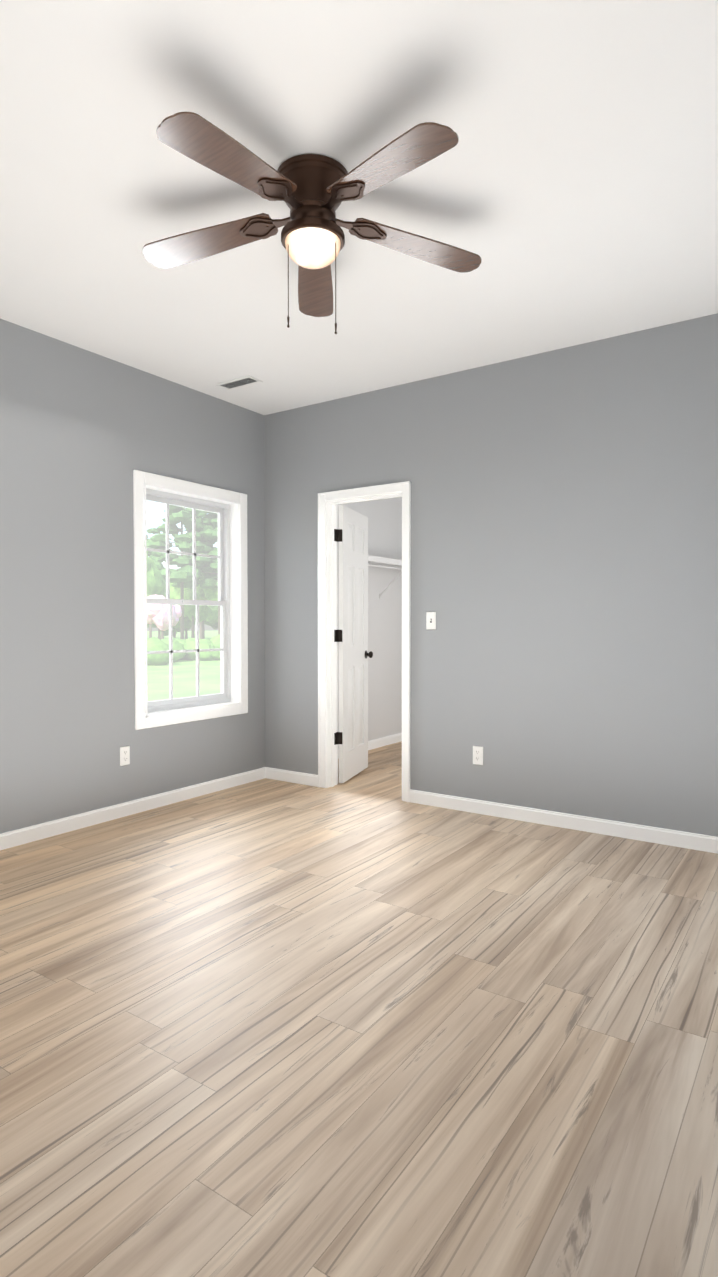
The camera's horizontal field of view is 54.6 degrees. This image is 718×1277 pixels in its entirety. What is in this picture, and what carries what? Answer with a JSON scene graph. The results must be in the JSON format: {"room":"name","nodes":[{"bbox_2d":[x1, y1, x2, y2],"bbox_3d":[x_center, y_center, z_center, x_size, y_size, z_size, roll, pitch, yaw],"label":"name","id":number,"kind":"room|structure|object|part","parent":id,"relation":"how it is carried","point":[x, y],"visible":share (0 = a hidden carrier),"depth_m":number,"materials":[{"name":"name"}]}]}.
{"room":"empty bedroom","nodes":[
{"label":"empty bedroom","id":0,"kind":"room"},
{"bbox_2d":[0,319,264,833],"bbox_3d":[-1.364,-0.295,4.493,0.160,2.760,6.540,1,1,34],"label":"wall","id":1,"kind":"structure","parent":0,"point":[84,433],"depth_m":4.05,"materials":[{"name":"grey paint"}]},
{"bbox_2d":[120,746,129,765],"bbox_3d":[-1.435,0.720,4.261,0.009,0.115,0.070,1,1,34],"label":"electrical outlet","id":2,"kind":"object","parent":1,"relation":"attached to","point":[124,755],"visible":1,"depth_m":4.26,"materials":[{"name":"white plastic"}]},
{"bbox_2d":[0,767,263,849],"bbox_3d":[-1.889,1.062,3.597,0.014,0.083,4.180,1,1,34],"label":"baseboard","id":3,"kind":"structure","parent":1,"relation":"attached to","point":[29,834],"depth_m":4.22,"materials":[{"name":"white wood"}]},
{"bbox_2d":[133,470,247,729],"bbox_3d":[-1.170,-0.246,4.755,0.177,1.610,1.000,1,1,34],"label":"window","id":4,"kind":"structure","parent":1,"relation":"in","point":[141,480],"depth_m":4.75,"materials":[{"name":"white wood"}]},
{"bbox_3d":[-1.213,-0.247,4.785,0.072,1.456,0.846,1,1,34],"label":"window frame sashes","id":5,"kind":"part","parent":4,"relation":"part of","materials":[{"name":"white wood"}]},
{"bbox_2d":[145,485,239,716],"bbox_3d":[-1.150,-0.246,4.742,0.085,1.480,0.870,1,1,34],"label":"liner","id":6,"kind":"object","parent":4,"relation":"attached to","point":[235,595],"visible":0.33,"depth_m":5.08,"materials":[{"name":"white wood"}]},
{"bbox_2d":[0,741,717,1276],"bbox_3d":[0.351,1.169,3.356,4.310,0.120,6.540,1,1,34],"label":"floor","id":7,"kind":"structure","parent":0,"point":[368,1021],"depth_m":1.95,"materials":[{"name":"brown wood"}]},
{"bbox_2d":[0,0,717,414],"bbox_3d":[0.351,-1.710,3.295,4.310,0.120,6.540,1,1,34],"label":"ceiling","id":8,"kind":"structure","parent":0,"point":[566,188],"depth_m":2.47,"materials":[{"name":"white paint"}]},
{"bbox_2d":[216,375,262,389],"bbox_3d":[-0.787,-1.674,4.555,0.300,0.006,0.130,1,1,34],"label":"ceiling vent","id":9,"kind":"object","parent":8,"relation":"in","point":[248,380],"visible":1,"depth_m":4.55,"materials":[{"name":"white plastic"}]},
{"bbox_2d":[142,112,481,333],"bbox_3d":[-0.191,-1.347,2.423,1.279,0.569,1.232,1,1,34],"label":"ceiling fan","id":10,"kind":"object","parent":8,"relation":"hanging from","point":[313,191],"visible":1,"depth_m":2.38,"materials":[{"name":"brown wood"}]},
{"bbox_2d":[338,497,401,748],"bbox_3d":[0.947,0.181,5.604,2.420,3.760,2.120,1,1,34],"label":"wall","id":11,"kind":"structure","parent":0,"point":[384,516],"depth_m":6.70,"materials":[{"name":"paint"}]},
{"bbox_2d":[338,733,401,758],"bbox_3d":[-0.080,1.006,6.240,0.014,0.083,1.974,1,1,34],"label":"baseboard","id":12,"kind":"structure","parent":11,"relation":"attached to","point":[384,741],"depth_m":6.69,"materials":[{"name":"white wood"}]},
{"bbox_2d":[338,551,401,598],"bbox_3d":[0.053,-0.545,6.137,0.314,0.348,1.964,1,1,34],"label":"wire closet shelf","id":13,"kind":"object","parent":11,"relation":"attached to","point":[383,560],"visible":0.19,"depth_m":6.16,"materials":[{"name":"white metal"}]},
{"bbox_2d":[264,313,717,836],"bbox_3d":[0.981,0.210,4.225,4.030,3.760,0.120,1,1,34],"label":"wall","id":14,"kind":"structure","parent":0,"point":[564,557],"depth_m":4.07,"materials":[{"name":"grey paint"}]},
{"bbox_2d":[264,767,317,786],"bbox_3d":[-0.491,1.029,5.165,0.498,0.083,0.014,1,1,34],"label":"baseboard","id":15,"kind":"structure","parent":14,"relation":"attached to","point":[269,773],"depth_m":5.16,"materials":[{"name":"white wood"}]},
{"bbox_2d":[334,505,372,782],"bbox_3d":[-0.044,0.040,5.341,0.151,2.030,0.650,0,1,18],"label":"door leaf","id":16,"kind":"structure","parent":14,"relation":"in","point":[352,536],"depth_m":5.29,"materials":[{"name":"white paint"}]},
{"bbox_3d":[-0.168,-0.009,5.058,0.004,1.568,0.038,1,1,34],"label":"door jamb hinge leaves","id":17,"kind":"part","parent":16,"relation":"part of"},
{"bbox_2d":[318,481,410,801],"bbox_3d":[0.066,0.021,4.849,0.754,2.112,0.174,1,1,34],"label":"door frame","id":18,"kind":"structure","parent":14,"relation":"attached to","point":[404,488],"depth_m":4.97,"materials":[{"name":"white wood"}]},
{"bbox_2d":[426,612,435,629],"bbox_3d":[0.462,-0.115,4.487,0.070,0.115,0.020,1,1,34],"label":"light switch","id":19,"kind":"object","parent":14,"relation":"attached to","point":[430,620],"visible":1,"depth_m":4.49,"materials":[{"name":"white plastic"}]},
{"bbox_2d":[473,746,482,764],"bbox_3d":[0.739,0.728,4.323,0.070,0.115,0.009,1,1,34],"label":"electrical outlet","id":20,"kind":"object","parent":14,"relation":"attached to","point":[477,755],"visible":1,"depth_m":4.32,"materials":[{"name":"white plastic"}]},
{"bbox_2d":[409,789,717,853],"bbox_3d":[1.457,1.057,3.838,2.708,0.083,0.014,1,1,34],"label":"baseboard","id":21,"kind":"structure","parent":14,"relation":"attached to","point":[657,835],"depth_m":3.99,"materials":[{"name":"white wood"}]},
{"label":"outside","id":22,"kind":"structure","parent":0,"visible":0},
{"bbox_2d":[145,631,220,701],"bbox_3d":[-41.110,0.455,88.294,159.820,0.300,220.000,1,1,34],"label":"ground","id":23,"kind":"structure","parent":22,"point":[184,684],"depth_m":28.18,"materials":[{"name":"green plant"}]},
{"bbox_2d":[144,528,162,637],"bbox_3d":[-23.034,-5.980,78.530,6.348,12.980,6.006,1,1,34],"label":"pine tree","id":24,"kind":"object","parent":23,"relation":"on","point":[152,531],"depth_m":77.65,"materials":[{"name":"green plant"}]},
{"bbox_2d":[144,551,165,598],"bbox_3d":[-16.224,-2.732,50.702,4.396,7.668,5.807,1,1,34],"label":"tree","id":25,"kind":"object","parent":23,"relation":"on","point":[154,575],"depth_m":49.56,"materials":[{"name":"green plant"}]},
{"bbox_2d":[147,637,168,664],"bbox_3d":[-11.369,0.764,36.661,3.114,1.714,2.430,1,1,34],"label":"shrub","id":26,"kind":"object","parent":23,"relation":"on","point":[156,659],"depth_m":35.95,"materials":[{"name":"green plant"}]},
{"bbox_2d":[147,594,181,638],"bbox_3d":[-13.588,-0.915,47.190,2.704,4.185,3.118,1,1,34],"label":"tree","id":27,"kind":"object","parent":23,"relation":"on","point":[157,614],"depth_m":46.20,"materials":[{"name":"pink plant"}]},
{"bbox_2d":[158,617,184,639],"bbox_3d":[-25.625,-3.452,88.289,6.096,7.512,7.779,1,1,34],"label":"tree","id":28,"kind":"object","parent":23,"relation":"on","point":[159,634],"depth_m":88.42,"materials":[{"name":"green plant"}]},
{"bbox_2d":[161,639,185,661],"bbox_3d":[-11.408,0.748,39.744,2.769,1.520,2.624,1,1,34],"label":"shrub","id":29,"kind":"object","parent":23,"relation":"on","point":[177,645],"depth_m":39.22,"materials":[{"name":"green plant"}]},
{"bbox_2d":[164,637,185,659],"bbox_3d":[-11.338,0.671,42.126,2.269,1.548,2.546,1,1,34],"label":"shrub","id":30,"kind":"object","parent":23,"relation":"on","point":[183,641],"depth_m":41.77,"materials":[{"name":"green plant"}]},
{"bbox_2d":[160,625,190,637],"bbox_3d":[-27.869,-3.531,105.604,6.532,6.935,6.420,1,1,34],"label":"tree","id":31,"kind":"object","parent":23,"relation":"on","point":[175,631],"depth_m":105.19,"materials":[{"name":"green plant"}]},
{"bbox_2d":[144,505,215,638],"bbox_3d":[-14.611,-7.149,56.388,6.573,16.259,6.169,1,1,34],"label":"pine tree","id":32,"kind":"object","parent":23,"relation":"on","point":[177,516],"depth_m":55.18,"materials":[{"name":"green plant"}]},
{"bbox_2d":[177,616,195,639],"bbox_3d":[-23.767,-3.413,93.927,6.740,7.193,7.651,1,1,34],"label":"tree","id":33,"kind":"object","parent":23,"relation":"on","point":[187,622],"depth_m":92.46,"materials":[{"name":"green plant"}]},
{"bbox_2d":[170,583,214,637],"bbox_3d":[-15.364,-2.516,62.892,4.992,6.719,5.024,1,1,34],"label":"tree","id":34,"kind":"object","parent":23,"relation":"on","point":[204,610],"depth_m":61.16,"materials":[{"name":"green plant"}]},
{"bbox_2d":[171,511,220,634],"bbox_3d":[-11.518,-6.196,57.099,7.106,14.322,5.799,1,1,34],"label":"pine tree","id":35,"kind":"object","parent":23,"relation":"on","point":[209,519],"depth_m":56.66,"materials":[{"name":"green plant"}]},
{"bbox_2d":[176,510,217,638],"bbox_3d":[-18.018,-8.311,78.590,6.963,17.639,6.401,1,1,34],"label":"pine tree","id":36,"kind":"object","parent":23,"relation":"on","point":[201,514],"depth_m":79.03,"materials":[{"name":"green plant"}]},
{"bbox_2d":[183,638,212,659],"bbox_3d":[-9.926,0.672,41.915,2.652,1.508,2.386,1,1,34],"label":"shrub","id":37,"kind":"object","parent":23,"relation":"on","point":[190,644],"depth_m":41.01,"materials":[{"name":"green plant"}]},
{"bbox_2d":[194,641,220,660],"bbox_3d":[-8.968,0.804,41.527,2.299,1.293,2.393,1,1,34],"label":"shrub","id":38,"kind":"object","parent":23,"relation":"on","point":[209,656],"depth_m":40.77,"materials":[{"name":"green plant"}]},
{"bbox_2d":[198,569,217,600],"bbox_3d":[-11.674,-3.206,60.593,4.561,8.196,5.655,1,1,34],"label":"tree","id":39,"kind":"object","parent":23,"relation":"on","point":[211,594],"depth_m":58.20,"materials":[{"name":"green plant"}]},
{"bbox_2d":[203,605,217,638],"bbox_3d":[-21.024,-3.417,92.521,6.867,7.261,6.154,1,1,34],"label":"tree","id":40,"kind":"object","parent":23,"relation":"on","point":[212,617],"depth_m":90.55,"materials":[{"name":"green plant"}]},
{"bbox_2d":[204,619,217,629],"bbox_3d":[-20.142,-3.719,101.968,7.372,7.464,7.403,1,1,34],"label":"tree","id":41,"kind":"object","parent":23,"relation":"on","point":[214,624],"depth_m":101.13,"materials":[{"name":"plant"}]},
{"bbox_2d":[210,634,220,642],"bbox_3d":[-8.452,0.540,44.731,2.533,1.765,2.902,1,1,34],"label":"shrub","id":42,"kind":"object","parent":23,"relation":"on","point":[217,638],"depth_m":43.80,"materials":[{"name":"green plant"}]}
]}

